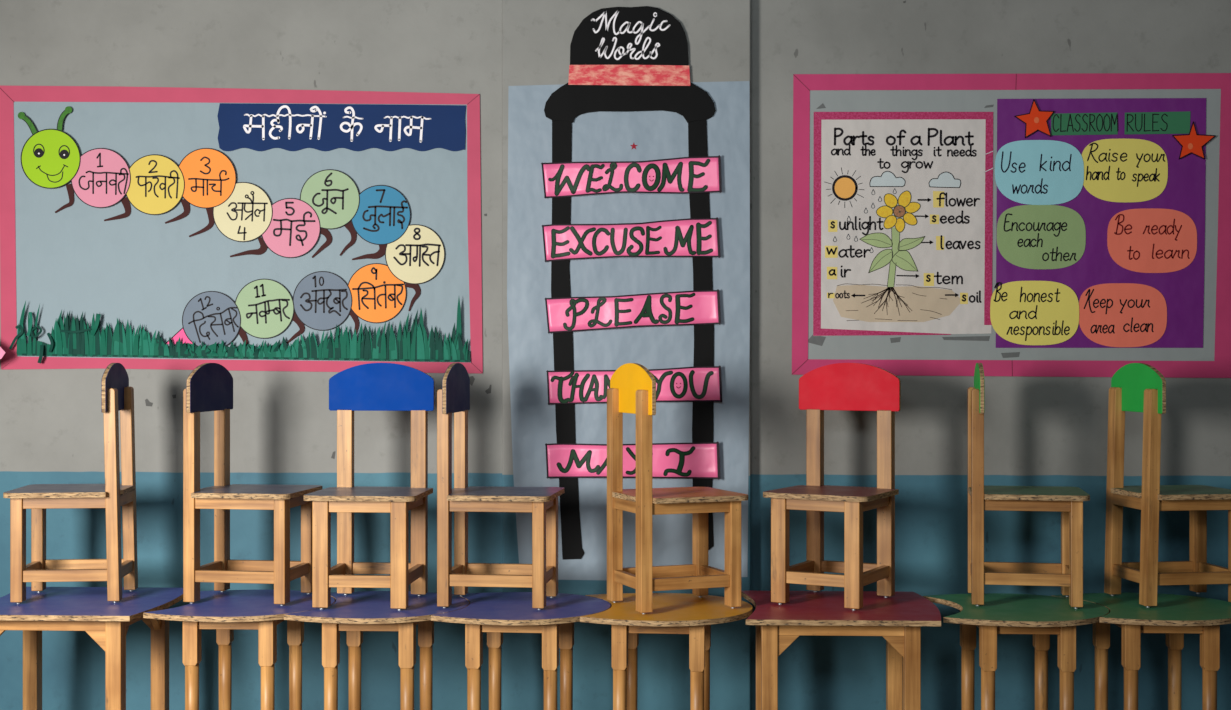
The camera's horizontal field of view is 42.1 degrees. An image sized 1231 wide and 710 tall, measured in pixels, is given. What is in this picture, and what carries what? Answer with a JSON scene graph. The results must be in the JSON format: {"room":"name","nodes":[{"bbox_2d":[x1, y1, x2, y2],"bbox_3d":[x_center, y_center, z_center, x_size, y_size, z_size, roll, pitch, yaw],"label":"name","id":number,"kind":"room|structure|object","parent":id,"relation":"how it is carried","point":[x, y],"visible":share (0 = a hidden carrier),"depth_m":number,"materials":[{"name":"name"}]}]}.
{"room":"school classroom","nodes":[
{"label":"school classroom","id":0,"kind":"room"},
{"bbox_2d":[0,0,1230,709],"bbox_3d":[0.224,-0.360,4.819,8.400,3.100,0.151,0,0,3],"label":"wall","id":1,"kind":"structure","parent":0,"point":[1039,431],"depth_m":4.77,"materials":[{"name":"paint"}]},
{"bbox_2d":[0,347,5,358],"bbox_3d":[-1.885,-0.015,4.793,0.162,0.095,0.101,0,0,3],"label":"paper","id":2,"kind":"object","parent":1,"relation":"hanging from","point":[2,352],"visible":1,"depth_m":4.75,"materials":[{"name":"paper"}]},
{"bbox_2d":[0,86,482,372],"bbox_3d":[-1.134,-0.380,4.805,1.479,0.870,0.005,0,0,3],"label":"display board","id":3,"kind":"object","parent":1,"relation":"attached to","point":[138,268],"visible":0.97,"depth_m":4.81,"materials":[{"name":"blue paper"}]},
{"bbox_2d":[18,106,80,212],"bbox_3d":[-1.706,-0.588,4.823,0.194,0.321,0.009,0,0,3],"label":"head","id":4,"kind":"object","parent":3,"relation":"attached to","point":[50,158],"visible":1,"depth_m":4.82},
{"bbox_2d":[71,148,130,220],"bbox_3d":[-1.548,-0.513,4.817,0.184,0.220,0.008,0,0,3],"label":"disc","id":5,"kind":"object","parent":3,"relation":"attached to","point":[102,179],"visible":1,"depth_m":4.81,"materials":[{"name":"pink paper"}]},
{"bbox_2d":[126,154,189,223],"bbox_3d":[-1.378,-0.499,4.809,0.198,0.208,0.007,0,0,3],"label":"disc","id":6,"kind":"object","parent":3,"relation":"attached to","point":[157,184],"visible":1,"depth_m":4.81,"materials":[{"name":"yellow paper"}]},
{"bbox_2d":[165,327,191,343],"bbox_3d":[-1.311,-0.058,4.810,0.088,0.053,0.002,0,0,3],"label":"paper tail","id":7,"kind":"object","parent":3,"relation":"attached to","point":[180,333],"visible":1,"depth_m":4.81,"materials":[{"name":"pink paper"}]},
{"bbox_2d":[179,148,235,236],"bbox_3d":[-1.228,-0.487,4.803,0.184,0.267,0.006,0,0,3],"label":"disc","id":8,"kind":"object","parent":3,"relation":"attached to","point":[209,175],"visible":1,"depth_m":4.80,"materials":[{"name":"orange paper"}]},
{"bbox_2d":[182,291,240,346],"bbox_3d":[-1.212,-0.103,4.801,0.180,0.177,0.001,0,0,3],"label":"disc","id":9,"kind":"object","parent":3,"relation":"attached to","point":[209,317],"visible":1,"depth_m":4.80,"materials":[{"name":"grey paper"}]},
{"bbox_2d":[9,299,469,362],"bbox_3d":[-1.130,-0.076,4.784,1.395,0.204,0.025,0,0,3],"label":"grass","id":10,"kind":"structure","parent":3,"relation":"attached to","point":[414,345],"depth_m":4.79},
{"bbox_2d":[213,182,272,256],"bbox_3d":[-1.117,-0.406,4.798,0.182,0.225,0.006,0,0,3],"label":"disc","id":11,"kind":"object","parent":3,"relation":"attached to","point":[247,214],"visible":1,"depth_m":4.79,"materials":[{"name":"beige paper"}]},
{"bbox_2d":[235,279,293,343],"bbox_3d":[-1.053,-0.127,4.796,0.182,0.204,0.004,0,0,3],"label":"disc","id":12,"kind":"object","parent":3,"relation":"attached to","point":[266,307],"visible":1,"depth_m":4.79,"materials":[{"name":"green paper"}]},
{"bbox_2d":[261,198,331,257],"bbox_3d":[-0.956,-0.380,4.791,0.216,0.180,0.005,0,0,3],"label":"disc","id":13,"kind":"object","parent":3,"relation":"attached to","point":[294,229],"visible":1,"depth_m":4.79,"materials":[{"name":"pink paper"}]},
{"bbox_2d":[287,271,351,343],"bbox_3d":[-0.886,-0.143,4.789,0.199,0.217,0.003,0,0,3],"label":"disc","id":14,"kind":"object","parent":3,"relation":"attached to","point":[322,300],"visible":1,"depth_m":4.79,"materials":[{"name":"grey paper"}]},
{"bbox_2d":[300,169,359,255],"bbox_3d":[-0.854,-0.426,4.786,0.181,0.259,0.004,0,0,3],"label":"disc","id":15,"kind":"object","parent":3,"relation":"attached to","point":[334,196],"visible":1,"depth_m":4.79,"materials":[{"name":"green paper"}]},
{"bbox_2d":[217,103,465,150],"bbox_3d":[-0.820,-0.682,4.787,0.750,0.148,0.002,0,0,3],"label":"banner","id":16,"kind":"object","parent":3,"relation":"attached to","point":[257,127],"visible":1,"depth_m":4.79,"materials":[{"name":"blue paper"}]},
{"bbox_2d":[348,263,406,333],"bbox_3d":[-0.715,-0.168,4.781,0.182,0.213,0.002,0,0,3],"label":"disc","id":17,"kind":"object","parent":3,"relation":"attached to","point":[378,296],"visible":1,"depth_m":4.78,"materials":[{"name":"orange paper"}]},
{"bbox_2d":[351,185,410,259],"bbox_3d":[-0.701,-0.396,4.780,0.181,0.225,0.004,0,0,3],"label":"disc","id":18,"kind":"object","parent":3,"relation":"attached to","point":[383,215],"visible":1,"depth_m":4.78,"materials":[{"name":"blue paper"}]},
{"bbox_2d":[385,224,444,310],"bbox_3d":[-0.598,-0.260,4.775,0.181,0.260,0.003,0,0,3],"label":"disc","id":19,"kind":"object","parent":3,"relation":"attached to","point":[417,256],"visible":1,"depth_m":4.77,"materials":[{"name":"beige paper"}]},
{"bbox_2d":[792,73,1230,377],"bbox_3d":[1.168,-0.381,4.698,1.297,0.896,0.005,0,0,3],"label":"display board","id":20,"kind":"object","parent":1,"relation":"attached to","point":[953,354],"visible":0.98,"depth_m":4.70,"materials":[{"name":"pink paper"}]},
{"bbox_2d":[813,112,992,335],"bbox_3d":[0.847,-0.387,4.711,0.528,0.662,0.003,0,0,3],"label":"poster","id":21,"kind":"object","parent":20,"relation":"attached to","point":[903,201],"visible":1,"depth_m":4.71,"materials":[{"name":"beige paper"}]},
{"bbox_2d":[1014,99,1054,137],"bbox_3d":[1.227,-0.693,4.686,0.117,0.114,0.002,0,0,3],"label":"star","id":22,"kind":"object","parent":20,"relation":"attached to","point":[1035,120],"visible":1,"depth_m":4.68,"materials":[{"name":"orange paper"}]},
{"bbox_2d":[996,98,1205,347],"bbox_3d":[1.420,-0.387,4.683,0.609,0.731,0.004,0,0,3],"label":"poster","id":23,"kind":"object","parent":20,"relation":"attached to","point":[1182,290],"depth_m":4.68,"materials":[{"name":"purple paper"}]},
{"bbox_2d":[990,281,1078,344],"bbox_3d":[1.228,-0.123,4.689,0.258,0.189,0.002,0,0,3],"label":"card","id":24,"kind":"object","parent":23,"relation":"attached to","point":[1021,312],"visible":1,"depth_m":4.69,"materials":[{"name":"yellow paper"}]},
{"bbox_2d":[995,140,1083,204],"bbox_3d":[1.242,-0.535,4.689,0.258,0.190,0.002,0,0,3],"label":"card","id":25,"kind":"object","parent":23,"relation":"attached to","point":[1030,172],"visible":1,"depth_m":4.69,"materials":[{"name":"blue paper"}]},
{"bbox_2d":[997,205,1085,268],"bbox_3d":[1.248,-0.346,4.690,0.258,0.189,0.002,0,0,3],"label":"card","id":26,"kind":"object","parent":23,"relation":"attached to","point":[1028,236],"visible":1,"depth_m":4.69,"materials":[{"name":"green paper"}]},
{"bbox_2d":[1079,283,1166,346],"bbox_3d":[1.483,-0.116,4.679,0.255,0.187,0.002,0,0,3],"label":"card","id":27,"kind":"object","parent":23,"relation":"attached to","point":[1110,314],"visible":1,"depth_m":4.68,"materials":[{"name":"paper"}]},
{"bbox_2d":[1081,139,1167,201],"bbox_3d":[1.487,-0.539,4.679,0.252,0.187,0.002,0,0,3],"label":"card","id":28,"kind":"object","parent":23,"relation":"attached to","point":[1115,170],"visible":1,"depth_m":4.68,"materials":[{"name":"yellow paper"}]},
{"bbox_2d":[1107,208,1196,272],"bbox_3d":[1.568,-0.334,4.675,0.259,0.189,0.002,0,0,3],"label":"card","id":29,"kind":"object","parent":23,"relation":"attached to","point":[1143,240],"visible":1,"depth_m":4.67,"materials":[{"name":"red paper"}]},
{"bbox_2d":[1172,121,1215,158],"bbox_3d":[1.687,-0.625,4.665,0.126,0.111,0.002,0,0,3],"label":"star","id":30,"kind":"object","parent":23,"relation":"attached to","point":[1193,143],"visible":1,"depth_m":4.67,"materials":[{"name":"orange paper"}]},
{"bbox_2d":[502,0,749,709],"bbox_3d":[0.031,-0.360,4.728,0.731,3.100,0.050,0,0,3],"label":"wall pillar","id":31,"kind":"structure","parent":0,"point":[537,35],"depth_m":4.71,"materials":[{"name":"paint"}]},
{"bbox_2d":[507,81,749,579],"bbox_3d":[0.036,-0.069,4.691,0.714,1.466,0.024,0,0,3],"label":"chart paper","id":32,"kind":"object","parent":31,"relation":"attached to","point":[600,136],"depth_m":4.70,"materials":[{"name":"paper"}]},
{"bbox_2d":[551,120,583,559],"bbox_3d":[-0.140,-0.048,4.706,0.099,1.299,0.001,0,0,3],"label":"rail","id":33,"kind":"object","parent":32,"relation":"attached to","point":[561,130],"visible":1,"depth_m":4.71,"materials":[{"name":"black paper"}]},
{"bbox_2d":[688,120,713,549],"bbox_3d":[0.251,-0.059,4.688,0.076,1.272,0.001,0,0,3],"label":"rail","id":34,"kind":"object","parent":32,"relation":"attached to","point":[702,412],"visible":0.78,"depth_m":4.69,"materials":[{"name":"black paper"}]},
{"bbox_2d":[544,6,715,122],"bbox_3d":[0.041,-0.851,4.692,0.504,0.343,0.006,0,0,3],"label":"top hat","id":35,"kind":"object","parent":31,"relation":"attached to","point":[623,59],"visible":1,"depth_m":4.69,"materials":[{"name":"black paper"}]},
{"bbox_3d":[0.076,1.240,1.623,8.400,0.100,6.250,0,0,3],"label":"floor","id":36,"kind":"structure","parent":0,"visible":0},
{"bbox_2d":[0,587,182,709],"bbox_3d":[-1.471,0.930,4.368,0.519,0.520,0.500,0,0,3],"label":"square table","id":37,"kind":"object","parent":36,"relation":"on","point":[88,609],"visible":0.95,"depth_m":4.31,"materials":[{"name":"brown wood"}]},
{"bbox_2d":[3,363,137,603],"bbox_3d":[-1.499,0.346,4.419,0.302,0.648,0.300,0,0,-5],"label":"chair","id":38,"kind":"object","parent":37,"relation":"on","point":[116,393],"visible":1,"depth_m":4.31,"materials":[{"name":"brown wood"}]},
{"bbox_2d":[143,590,334,709],"bbox_3d":[-0.992,0.930,4.332,0.457,0.520,0.476,0,0,3],"label":"table","id":39,"kind":"object","parent":36,"relation":"on","point":[226,611],"visible":0.88,"depth_m":4.20,"materials":[{"name":"brown wood"}]},
{"bbox_2d":[183,363,321,605],"bbox_3d":[-0.992,0.346,4.394,0.302,0.648,0.300,0,0,9],"label":"chair","id":40,"kind":"object","parent":39,"relation":"on","point":[209,387],"visible":0.99,"depth_m":4.31,"materials":[{"name":"brown wood"}]},
{"bbox_2d":[284,591,468,709],"bbox_3d":[-0.622,0.930,4.306,0.454,0.520,0.476,0,0,3],"label":"table","id":41,"kind":"object","parent":36,"relation":"on","point":[356,612],"visible":0.88,"depth_m":4.17,"materials":[{"name":"brown wood"}]},
{"bbox_2d":[304,363,434,610],"bbox_3d":[-0.660,0.346,4.320,0.300,0.648,0.302,0,0,5],"label":"chair","id":42,"kind":"object","parent":41,"relation":"on","point":[371,386],"visible":1,"depth_m":4.43,"materials":[{"name":"brown wood"}]},
{"bbox_2d":[431,592,610,709],"bbox_3d":[-0.248,0.930,4.283,0.470,0.520,0.476,0,0,6],"label":"table","id":43,"kind":"object","parent":36,"relation":"on","point":[493,613],"visible":0.94,"depth_m":4.16,"materials":[{"name":"brown wood"}]},
{"bbox_2d":[437,363,563,609],"bbox_3d":[-0.306,0.346,4.321,0.302,0.648,0.300,0,0,7],"label":"chair","id":44,"kind":"object","parent":43,"relation":"on","point":[541,575],"visible":1,"depth_m":4.21,"materials":[{"name":"brown wood"}]},
{"bbox_2d":[580,593,752,709],"bbox_3d":[0.130,0.930,4.267,0.470,0.520,0.476,0,0,6],"label":"table","id":45,"kind":"object","parent":36,"relation":"on","point":[672,613],"visible":0.94,"depth_m":4.12,"materials":[{"name":"brown wood"}]},
{"bbox_2d":[607,363,747,613],"bbox_3d":[0.162,0.346,4.281,0.302,0.648,0.300,0,0,-21],"label":"chair","id":46,"kind":"object","parent":45,"relation":"on","point":[632,389],"visible":1,"depth_m":4.21,"materials":[{"name":"brown wood"}]},
{"bbox_2d":[741,591,940,709],"bbox_3d":[0.599,0.930,4.291,0.515,0.520,0.500,0,0,3],"label":"square table","id":47,"kind":"object","parent":36,"relation":"on","point":[899,618],"visible":1,"depth_m":4.11,"materials":[{"name":"brown wood"}]},
{"bbox_2d":[763,363,900,610],"bbox_3d":[0.590,0.346,4.347,0.300,0.648,0.302,0,0,29],"label":"chair","id":48,"kind":"object","parent":47,"relation":"on","point":[838,386],"visible":1,"depth_m":4.40,"materials":[{"name":"brown wood"}]},
{"bbox_2d":[923,593,1108,709],"bbox_3d":[1.075,0.930,4.260,0.457,0.520,0.476,0,0,3],"label":"table","id":49,"kind":"object","parent":36,"relation":"on","point":[1041,616],"visible":0.98,"depth_m":4.15,"materials":[{"name":"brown wood"}]},
{"bbox_2d":[968,363,1089,608],"bbox_3d":[1.117,0.346,4.347,0.302,0.648,0.300,0,0,10],"label":"chair","id":50,"kind":"object","parent":49,"relation":"on","point":[1067,574],"visible":1,"depth_m":4.25,"materials":[{"name":"brown wood"}]},
{"bbox_2d":[1052,593,1230,709],"bbox_3d":[1.440,0.930,4.274,0.470,0.520,0.476,0,0,3],"label":"table","id":51,"kind":"object","parent":36,"relation":"on","point":[1173,615],"visible":0.84,"depth_m":4.14,"materials":[{"name":"brown wood"}]},
{"bbox_2d":[1104,363,1230,607],"bbox_3d":[1.531,0.346,4.365,0.302,0.648,0.300,0,0,-8],"label":"chair","id":52,"kind":"object","parent":51,"relation":"on","point":[1135,387],"visible":1,"depth_m":4.31,"materials":[{"name":"brown wood"}]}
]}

